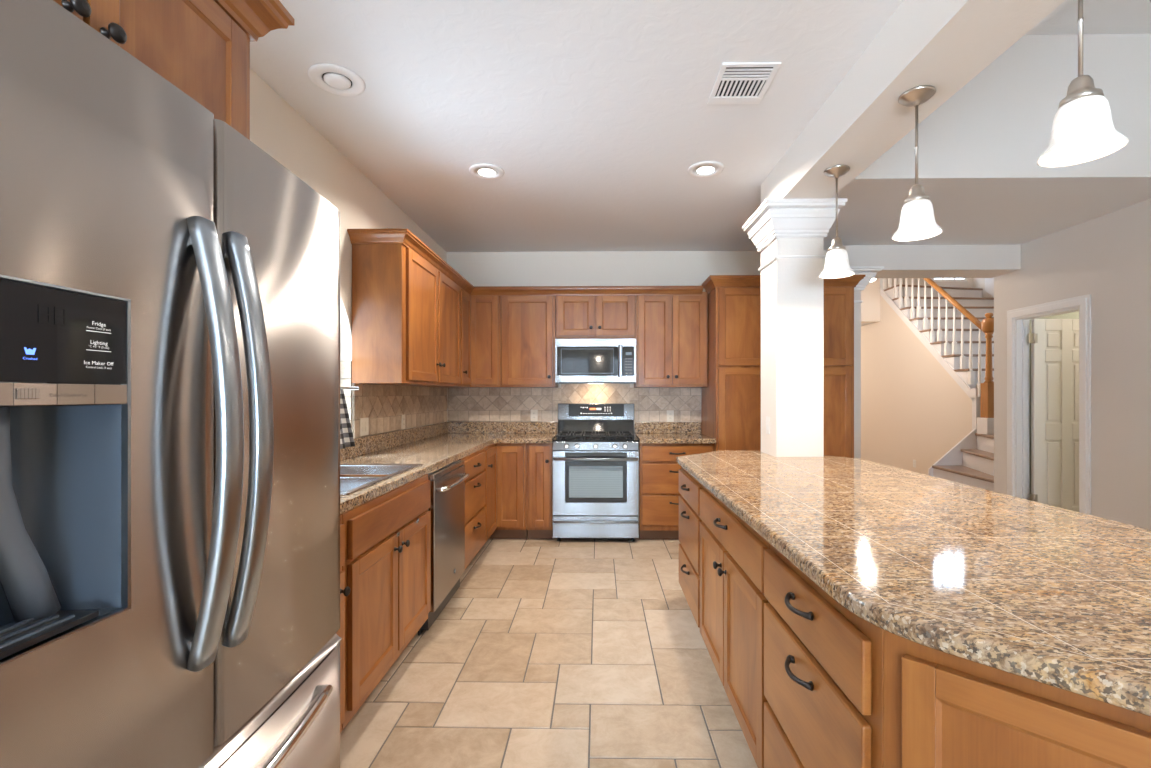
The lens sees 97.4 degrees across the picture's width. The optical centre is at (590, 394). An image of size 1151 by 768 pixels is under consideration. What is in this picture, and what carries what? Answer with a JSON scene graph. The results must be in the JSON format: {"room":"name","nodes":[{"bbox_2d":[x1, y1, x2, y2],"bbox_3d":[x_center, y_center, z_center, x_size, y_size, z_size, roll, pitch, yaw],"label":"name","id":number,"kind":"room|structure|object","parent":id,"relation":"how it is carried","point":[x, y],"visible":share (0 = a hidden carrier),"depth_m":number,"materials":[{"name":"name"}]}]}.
{"room":"kitchen","nodes":[
{"label":"kitchen","id":0,"kind":"room"},
{"bbox_2d":[250,68,446,437],"bbox_3d":[-1.610,-0.070,0.470,0.160,2.743,9.290,0,0,1],"label":"wall","id":1,"kind":"structure","parent":0,"point":[276,128],"depth_m":2.94,"materials":[{"name":"beige paint"}]},
{"bbox_2d":[53,0,293,139],"bbox_3d":[-1.185,-0.783,0.913,0.668,0.570,1.058,0,0,1],"label":"upper cabinet","id":2,"kind":"object","parent":1,"relation":"attached to","point":[201,47],"visible":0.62,"depth_m":1.18,"materials":[{"name":"brown wood"}]},
{"bbox_2d":[340,361,351,427],"bbox_3d":[-1.553,0.031,3.150,0.125,0.478,0.010,0,0,1],"label":"window","id":3,"kind":"structure","parent":1,"relation":"attached to","point":[345,366],"depth_m":3.15,"materials":[{"name":"white glass"}]},
{"bbox_2d":[340,387,358,448],"bbox_3d":[-1.461,0.132,2.558,0.070,0.360,1.130,0,0,1],"label":"cafe curtain","id":4,"kind":"object","parent":1,"relation":"hanging from","point":[346,434],"visible":0.43,"depth_m":2.96,"materials":[{"name":"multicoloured fabric"}]},
{"bbox_2d":[353,383,361,437],"bbox_3d":[-1.482,0.033,3.210,0.010,0.482,0.108,0,0,1],"label":"tile backsplash","id":5,"kind":"structure","parent":1,"relation":"attached to","point":[357,394],"depth_m":3.20,"materials":[{"name":"brown tile"}]},
{"bbox_2d":[362,384,446,436],"bbox_3d":[-1.466,0.102,4.184,0.010,0.343,1.835,0,0,1],"label":"tile backsplash","id":6,"kind":"structure","parent":1,"relation":"attached to","point":[384,405],"depth_m":3.90,"materials":[{"name":"brown tile"}]},
{"bbox_2d":[360,418,368,435],"bbox_3d":[-1.470,0.210,3.285,0.010,0.115,0.116,0,0,1],"label":"wall plate","id":7,"kind":"object","parent":6,"relation":"attached to","point":[364,422],"visible":1,"depth_m":3.28,"materials":[{"name":"beige plastic"}]},
{"bbox_2d":[401,414,404,429],"bbox_3d":[-1.461,0.214,3.943,0.008,0.115,0.070,0,0,1],"label":"wall plate","id":8,"kind":"object","parent":6,"relation":"attached to","point":[402,416],"visible":1,"depth_m":3.93,"materials":[{"name":"beige plastic"}]},
{"bbox_2d":[352,244,460,386],"bbox_3d":[-1.291,-0.519,3.777,0.366,0.898,1.285,0,0,1],"label":"upper cabinet","id":9,"kind":"object","parent":1,"relation":"attached to","point":[406,313],"visible":0.99,"depth_m":3.14,"materials":[{"name":"brown wood"}]},
{"bbox_2d":[347,228,702,295],"bbox_3d":[-0.218,-0.973,3.916,2.509,0.077,1.704,0,0,1],"label":"crown molding","id":10,"kind":"structure","parent":9,"relation":"attached to","point":[404,236],"depth_m":4.71,"materials":[{"name":"brown wood"}]},
{"bbox_2d":[442,289,506,387],"bbox_3d":[-1.154,-0.519,4.763,0.608,0.898,0.684,0,0,1],"label":"upper cabinet","id":11,"kind":"object","parent":1,"relation":"attached to","point":[480,315],"visible":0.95,"depth_m":4.76,"materials":[{"name":"brown wood"}]},
{"bbox_2d":[340,537,757,767],"bbox_3d":[3.112,1.362,3.909,9.900,0.120,16.714,0,0,1],"label":"floor","id":12,"kind":"structure","parent":0,"point":[567,652],"depth_m":2.32,"materials":[{"name":"tile"}]},
{"bbox_2d":[0,0,340,767],"bbox_3d":[-1.031,0.412,0.871,0.912,1.780,0.940,0,0,1],"label":"refrigerator","id":13,"kind":"object","parent":12,"relation":"on","point":[170,288],"visible":1,"depth_m":0.74,"materials":[{"name":"grey metal"}]},
{"bbox_2d":[336,515,349,732],"bbox_3d":[-1.170,0.866,1.601,0.664,0.872,0.415,0,0,1],"label":"base cabinet","id":14,"kind":"object","parent":12,"relation":"on","point":[344,591],"visible":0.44,"depth_m":1.77,"materials":[{"name":"brown wood"}]},
{"bbox_2d":[340,475,430,733],"bbox_3d":[-1.159,0.866,2.266,0.664,0.872,0.905,0,0,1],"label":"base cabinet","id":15,"kind":"object","parent":12,"relation":"on","point":[387,566],"visible":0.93,"depth_m":2.12,"materials":[{"name":"brown wood"}]},
{"bbox_2d":[418,460,468,635],"bbox_3d":[-1.127,0.868,3.041,0.705,0.868,0.625,0,0,1],"label":"dishwasher","id":16,"kind":"object","parent":12,"relation":"on","point":[447,483],"visible":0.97,"depth_m":2.94,"materials":[{"name":"silver metal"}]},
{"bbox_2d":[459,448,484,568],"bbox_3d":[-1.135,0.866,3.696,0.669,0.872,0.665,0,0,1],"label":"base cabinet","id":17,"kind":"object","parent":12,"relation":"on","point":[474,464],"visible":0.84,"depth_m":3.65,"materials":[{"name":"brown wood"}]},
{"bbox_2d":[477,443,527,553],"bbox_3d":[-1.014,0.866,4.564,0.882,0.872,1.065,0,0,1],"label":"base cabinet","id":18,"kind":"object","parent":12,"relation":"on","point":[505,463],"visible":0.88,"depth_m":4.46,"materials":[{"name":"brown wood"}]},
{"bbox_2d":[340,422,557,513],"bbox_3d":[-0.923,0.353,3.246,1.130,0.154,3.712,0,0,1],"label":"countertop","id":19,"kind":"structure","parent":18,"relation":"on","point":[434,446],"depth_m":3.64,"materials":[{"name":"stone"}]},
{"bbox_2d":[340,464,422,494],"bbox_3d":[-1.178,0.471,2.364,0.494,0.178,0.846,0,0,1],"label":"sink","id":20,"kind":"object","parent":19,"relation":"in","point":[348,485],"visible":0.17,"depth_m":2.71,"materials":[{"name":"silver metal"}]},
{"bbox_2d":[526,442,552,538],"bbox_3d":[-0.451,0.866,4.756,0.232,0.872,0.662,0,0,1],"label":"base cabinet","id":21,"kind":"object","parent":12,"relation":"on","point":[539,456],"visible":0.95,"depth_m":4.46,"materials":[{"name":"brown wood"}]},
{"bbox_2d":[552,403,638,541],"bbox_3d":[0.049,0.696,4.717,0.764,1.212,0.720,0,0,1],"label":"stove","id":22,"kind":"object","parent":12,"relation":"on","point":[596,446],"visible":1,"depth_m":4.42,"materials":[{"name":"silver metal"}]},
{"bbox_2d":[552,435,638,441],"bbox_3d":[0.049,0.407,4.729,0.762,0.014,0.592,0,0,1],"label":"cooktop","id":23,"kind":"object","parent":22,"relation":"in","point":[582,438],"depth_m":4.49,"materials":[{"name":"black metal"}]},
{"bbox_2d":[638,443,714,539],"bbox_3d":[0.769,0.866,4.735,0.664,0.872,0.667,0,0,1],"label":"base cabinet","id":24,"kind":"object","parent":12,"relation":"on","point":[659,493],"visible":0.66,"depth_m":4.44,"materials":[{"name":"brown wood"}]},
{"bbox_2d":[634,422,715,443],"bbox_3d":[0.769,0.353,4.747,0.667,0.154,0.657,0,0,1],"label":"countertop","id":25,"kind":"structure","parent":24,"relation":"on","point":[645,432],"depth_m":5.02,"materials":[{"name":"stone"}]},
{"bbox_2d":[679,467,702,627],"bbox_3d":[0.846,0.866,2.836,0.677,0.872,0.652,0,0,1],"label":"base cabinet","id":26,"kind":"object","parent":12,"relation":"on","point":[689,487],"visible":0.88,"depth_m":2.76,"materials":[{"name":"brown wood"}]},
{"bbox_2d":[700,486,769,767],"bbox_3d":[0.833,0.866,2.020,0.677,0.872,0.978,0,0,1],"label":"base cabinet","id":27,"kind":"object","parent":12,"relation":"on","point":[732,598],"visible":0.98,"depth_m":1.86,"materials":[{"name":"brown wood"}]},
{"bbox_2d":[676,450,1150,716],"bbox_3d":[1.072,0.408,2.029,1.110,0.041,2.968,0,0,1],"label":"countertop","id":28,"kind":"structure","parent":27,"relation":"on","point":[1054,596],"depth_m":1.18,"materials":[{"name":"stone"}]},
{"bbox_2d":[742,198,846,456],"bbox_3d":[1.313,0.057,3.315,0.490,2.490,0.508,0,0,1],"label":"column","id":29,"kind":"structure","parent":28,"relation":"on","point":[789,235],"depth_m":3.16,"materials":[{"name":"white paint"}]},
{"bbox_2d":[766,416,769,433],"bbox_3d":[1.162,0.202,3.317,0.010,0.115,0.070,0,0,1],"label":"wall plate","id":30,"kind":"object","parent":29,"relation":"attached to","point":[767,417],"visible":1,"depth_m":3.30,"materials":[{"name":"white plastic"}]},
{"bbox_2d":[761,0,1064,203],"bbox_3d":[1.257,-1.838,-0.280,0.292,1.300,7.560,0,0,1],"label":"beam","id":31,"kind":"structure","parent":29,"relation":"on","point":[943,45],"depth_m":1.99,"materials":[{"name":"white paint"}]},
{"bbox_2d":[819,165,854,278],"bbox_3d":[1.302,-0.909,2.672,0.173,0.556,0.173,0,0,1],"label":"pendant light","id":32,"kind":"object","parent":31,"relation":"hanging from","point":[836,265],"visible":1,"depth_m":2.65,"materials":[{"name":"white glass"}]},
{"bbox_2d":[891,85,942,241],"bbox_3d":[1.292,-0.909,2.000,0.173,0.556,0.173,0,0,1],"label":"pendant light","id":33,"kind":"object","parent":31,"relation":"hanging from","point":[917,219],"visible":1,"depth_m":1.98,"materials":[{"name":"white glass"}]},
{"bbox_2d":[1037,0,1128,167],"bbox_3d":[1.281,-0.909,1.320,0.173,0.556,0.173,0,0,1],"label":"pendant light","id":34,"kind":"object","parent":31,"relation":"hanging from","point":[1083,130],"visible":1,"depth_m":1.30,"materials":[{"name":"white glass"}]},
{"bbox_2d":[701,275,865,457],"bbox_3d":[1.711,0.133,4.717,1.340,2.337,0.686,0,0,1],"label":"pantry cabinet","id":35,"kind":"object","parent":12,"relation":"on","point":[731,400],"visible":0.23,"depth_m":4.43,"materials":[{"name":"brown wood"}]},
{"bbox_2d":[764,544,884,767],"bbox_3d":[0.821,0.866,1.225,0.677,0.872,0.610,0,0,1],"label":"base cabinet","id":36,"kind":"object","parent":12,"relation":"on","point":[824,662],"visible":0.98,"depth_m":1.16,"materials":[{"name":"brown wood"}]},
{"bbox_2d":[880,277,993,490],"bbox_3d":[5.273,-0.687,6.955,2.565,3.977,3.505,0,0,1],"label":"staircase","id":37,"kind":"structure","parent":12,"relation":"on","point":[955,324],"depth_m":6.83,"materials":[{"name":"white wood"}]},
{"bbox_2d":[884,630,1150,767],"bbox_3d":[0.841,0.866,0.721,0.616,0.872,0.396,0,0,1],"label":"base cabinet","id":38,"kind":"object","parent":12,"relation":"on","point":[942,709],"visible":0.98,"depth_m":0.81,"materials":[{"name":"brown wood"}]},
{"bbox_2d":[447,251,825,421],"bbox_3d":[0.373,-0.070,5.165,3.977,2.743,0.160,0,0,1],"label":"wall","id":39,"kind":"structure","parent":0,"point":[604,268],"depth_m":5.09,"materials":[{"name":"beige paint"}]},
{"bbox_2d":[501,296,557,387],"bbox_3d":[-0.588,-0.519,4.909,0.512,0.898,0.374,0,0,1],"label":"upper cabinet","id":40,"kind":"object","parent":39,"relation":"attached to","point":[528,323],"visible":0.98,"depth_m":4.76,"materials":[{"name":"brown wood"}]},
{"bbox_2d":[448,384,700,421],"bbox_3d":[-0.169,0.122,5.088,2.553,0.500,0.010,0,0,1],"label":"tile backsplash","id":41,"kind":"structure","parent":39,"relation":"attached to","point":[464,404],"depth_m":5.09,"materials":[{"name":"brown tile"}]},
{"bbox_2d":[531,410,537,420],"bbox_3d":[-0.568,0.210,5.085,0.070,0.115,0.008,0,0,1],"label":"wall plate","id":42,"kind":"object","parent":41,"relation":"attached to","point":[534,413],"visible":1,"depth_m":5.08,"materials":[{"name":"beige plastic"}]},
{"bbox_2d":[667,410,673,421],"bbox_3d":[0.800,0.217,5.064,0.070,0.115,0.008,0,0,1],"label":"wall plate","id":43,"kind":"object","parent":41,"relation":"attached to","point":[670,413],"visible":1,"depth_m":5.06,"materials":[{"name":"beige plastic"}]},
{"bbox_2d":[556,295,635,338],"bbox_3d":[0.051,-0.749,4.899,0.757,0.438,0.374,0,0,1],"label":"upper cabinet","id":44,"kind":"object","parent":39,"relation":"attached to","point":[577,316],"visible":0.97,"depth_m":4.75,"materials":[{"name":"brown wood"}]},
{"bbox_2d":[555,339,635,383],"bbox_3d":[0.049,-0.309,4.861,0.752,0.413,0.437,0,0,1],"label":"microwave","id":45,"kind":"object","parent":44,"relation":"attached to","point":[577,361],"visible":1,"depth_m":4.68,"materials":[{"name":"silver metal"}]},
{"bbox_2d":[634,292,707,387],"bbox_3d":[0.768,-0.519,4.888,0.670,0.898,0.374,0,0,1],"label":"upper cabinet","id":46,"kind":"object","parent":39,"relation":"attached to","point":[672,330],"visible":0.99,"depth_m":4.74,"materials":[{"name":"brown wood"}]},
{"bbox_2d":[250,0,1150,251],"bbox_3d":[1.223,-1.501,0.521,5.930,0.120,9.480,0,0,1],"label":"ceiling","id":47,"kind":"structure","parent":0,"point":[595,115],"depth_m":2.60,"materials":[{"name":"white paint"}]},
{"bbox_2d":[308,63,365,95],"bbox_3d":[-1.160,-1.431,2.313,0.236,0.020,0.236,0,0,1],"label":"recessed light","id":48,"kind":"object","parent":47,"relation":"in","point":[332,78],"visible":1,"depth_m":2.29,"materials":[{"name":"white"}]},
{"bbox_2d":[469,163,503,178],"bbox_3d":[-0.669,-1.436,3.256,0.224,0.010,0.224,0,0,1],"label":"recessed light","id":49,"kind":"object","parent":47,"relation":"in","point":[480,170],"visible":1,"depth_m":3.24,"materials":[{"name":"white"}]},
{"bbox_2d":[688,161,723,176],"bbox_3d":[0.735,-1.436,3.224,0.224,0.010,0.224,0,0,1],"label":"recessed light","id":50,"kind":"object","parent":47,"relation":"in","point":[704,168],"visible":1,"depth_m":3.21,"materials":[{"name":"white"}]},
{"bbox_2d":[707,62,780,104],"bbox_3d":[0.702,-1.437,2.342,0.256,0.008,0.306,0,0,1],"label":"ceiling vent","id":51,"kind":"object","parent":47,"relation":"in","point":[735,83],"visible":1,"depth_m":2.32,"materials":[{"name":"white metal"}]},
{"bbox_2d":[850,266,883,458],"bbox_3d":[2.510,0.050,5.056,0.497,2.505,0.637,0,0,1],"label":"column hall","id":52,"kind":"structure","parent":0,"point":[870,272],"depth_m":4.88,"materials":[{"name":"beige paint"}]},
{"bbox_2d":[861,278,879,322],"bbox_3d":[3.742,-2.773,8.717,2.410,3.050,0.150,0,0,1],"label":"wall","id":53,"kind":"structure","parent":0,"point":[870,306],"depth_m":8.63,"materials":[{"name":"beige paint"}]},
{"bbox_2d":[861,295,971,474],"bbox_3d":[5.005,-0.208,9.193,0.100,3.020,5.460,0,0,1],"label":"wall","id":54,"kind":"structure","parent":0,"point":[912,408],"depth_m":7.97,"materials":[{"name":"beige paint"}]},
{"bbox_2d":[826,245,1020,277],"bbox_3d":[3.252,-1.322,5.050,1.775,0.238,0.360,0,0,1],"label":"wall header","id":55,"kind":"structure","parent":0,"point":[898,261],"depth_m":4.87,"materials":[{"name":"beige paint"}]},
{"bbox_2d":[880,278,972,289],"bbox_3d":[5.881,-1.498,8.769,1.655,5.600,0.120,0,0,1],"label":"wall","id":56,"kind":"structure","parent":0,"point":[969,283],"depth_m":8.71,"materials":[{"name":"beige paint"}]},
{"bbox_2d":[933,278,966,281],"bbox_3d":[6.198,-2.313,8.749,0.600,0.730,0.050,0,0,1],"label":"window","id":57,"kind":"structure","parent":56,"relation":"in","point":[942,279],"depth_m":8.72,"materials":[{"name":"white"}]},
{"bbox_2d":[973,278,993,387],"bbox_3d":[6.621,-1.498,6.987,0.120,5.600,3.620,0,0,1],"label":"wall","id":58,"kind":"structure","parent":0,"point":[977,282],"depth_m":8.51,"materials":[{"name":"beige paint"}]},
{"bbox_2d":[846,34,1150,185],"bbox_3d":[2.787,-1.964,3.417,2.655,1.047,0.120,0,0,1],"label":"wall","id":59,"kind":"structure","parent":0,"point":[995,129],"depth_m":3.36,"materials":[{"name":"beige paint"}]},
{"bbox_2d":[1030,311,1078,493],"bbox_3d":[5.157,0.002,4.194,1.820,2.600,1.950,0,0,1],"label":"wall","id":60,"kind":"structure","parent":0,"point":[1073,315],"depth_m":5.06,"materials":[{"name":"beige paint"}]},
{"bbox_2d":[994,199,1150,529],"bbox_3d":[4.128,-0.543,0.460,0.120,3.690,9.450,0,0,1],"label":"wall","id":61,"kind":"structure","parent":0,"point":[1107,257],"depth_m":4.02,"materials":[{"name":"beige paint"}]},
{"bbox_2d":[1007,294,1090,514],"bbox_3d":[4.184,0.237,4.582,0.146,2.130,0.845,0,0,1],"label":"door frame","id":62,"kind":"structure","parent":61,"relation":"in","point":[1018,326],"depth_m":4.89,"materials":[{"name":"white wood"}]},
{"bbox_2d":[1029,319,1078,511],"bbox_3d":[4.516,0.285,4.792,0.670,2.010,0.110,0,0,1],"label":"door","id":63,"kind":"structure","parent":62,"relation":"attached to","point":[1054,342],"depth_m":4.82,"materials":[{"name":"beige wood"}]},
{"bbox_2d":[1025,0,1150,34],"bbox_3d":[2.786,-2.438,-0.444,2.775,0.100,7.600,0,0,1],"label":"ceiling","id":64,"kind":"structure","parent":0,"point":[1100,16],"depth_m":3.21,"materials":[{"name":"white paint"}]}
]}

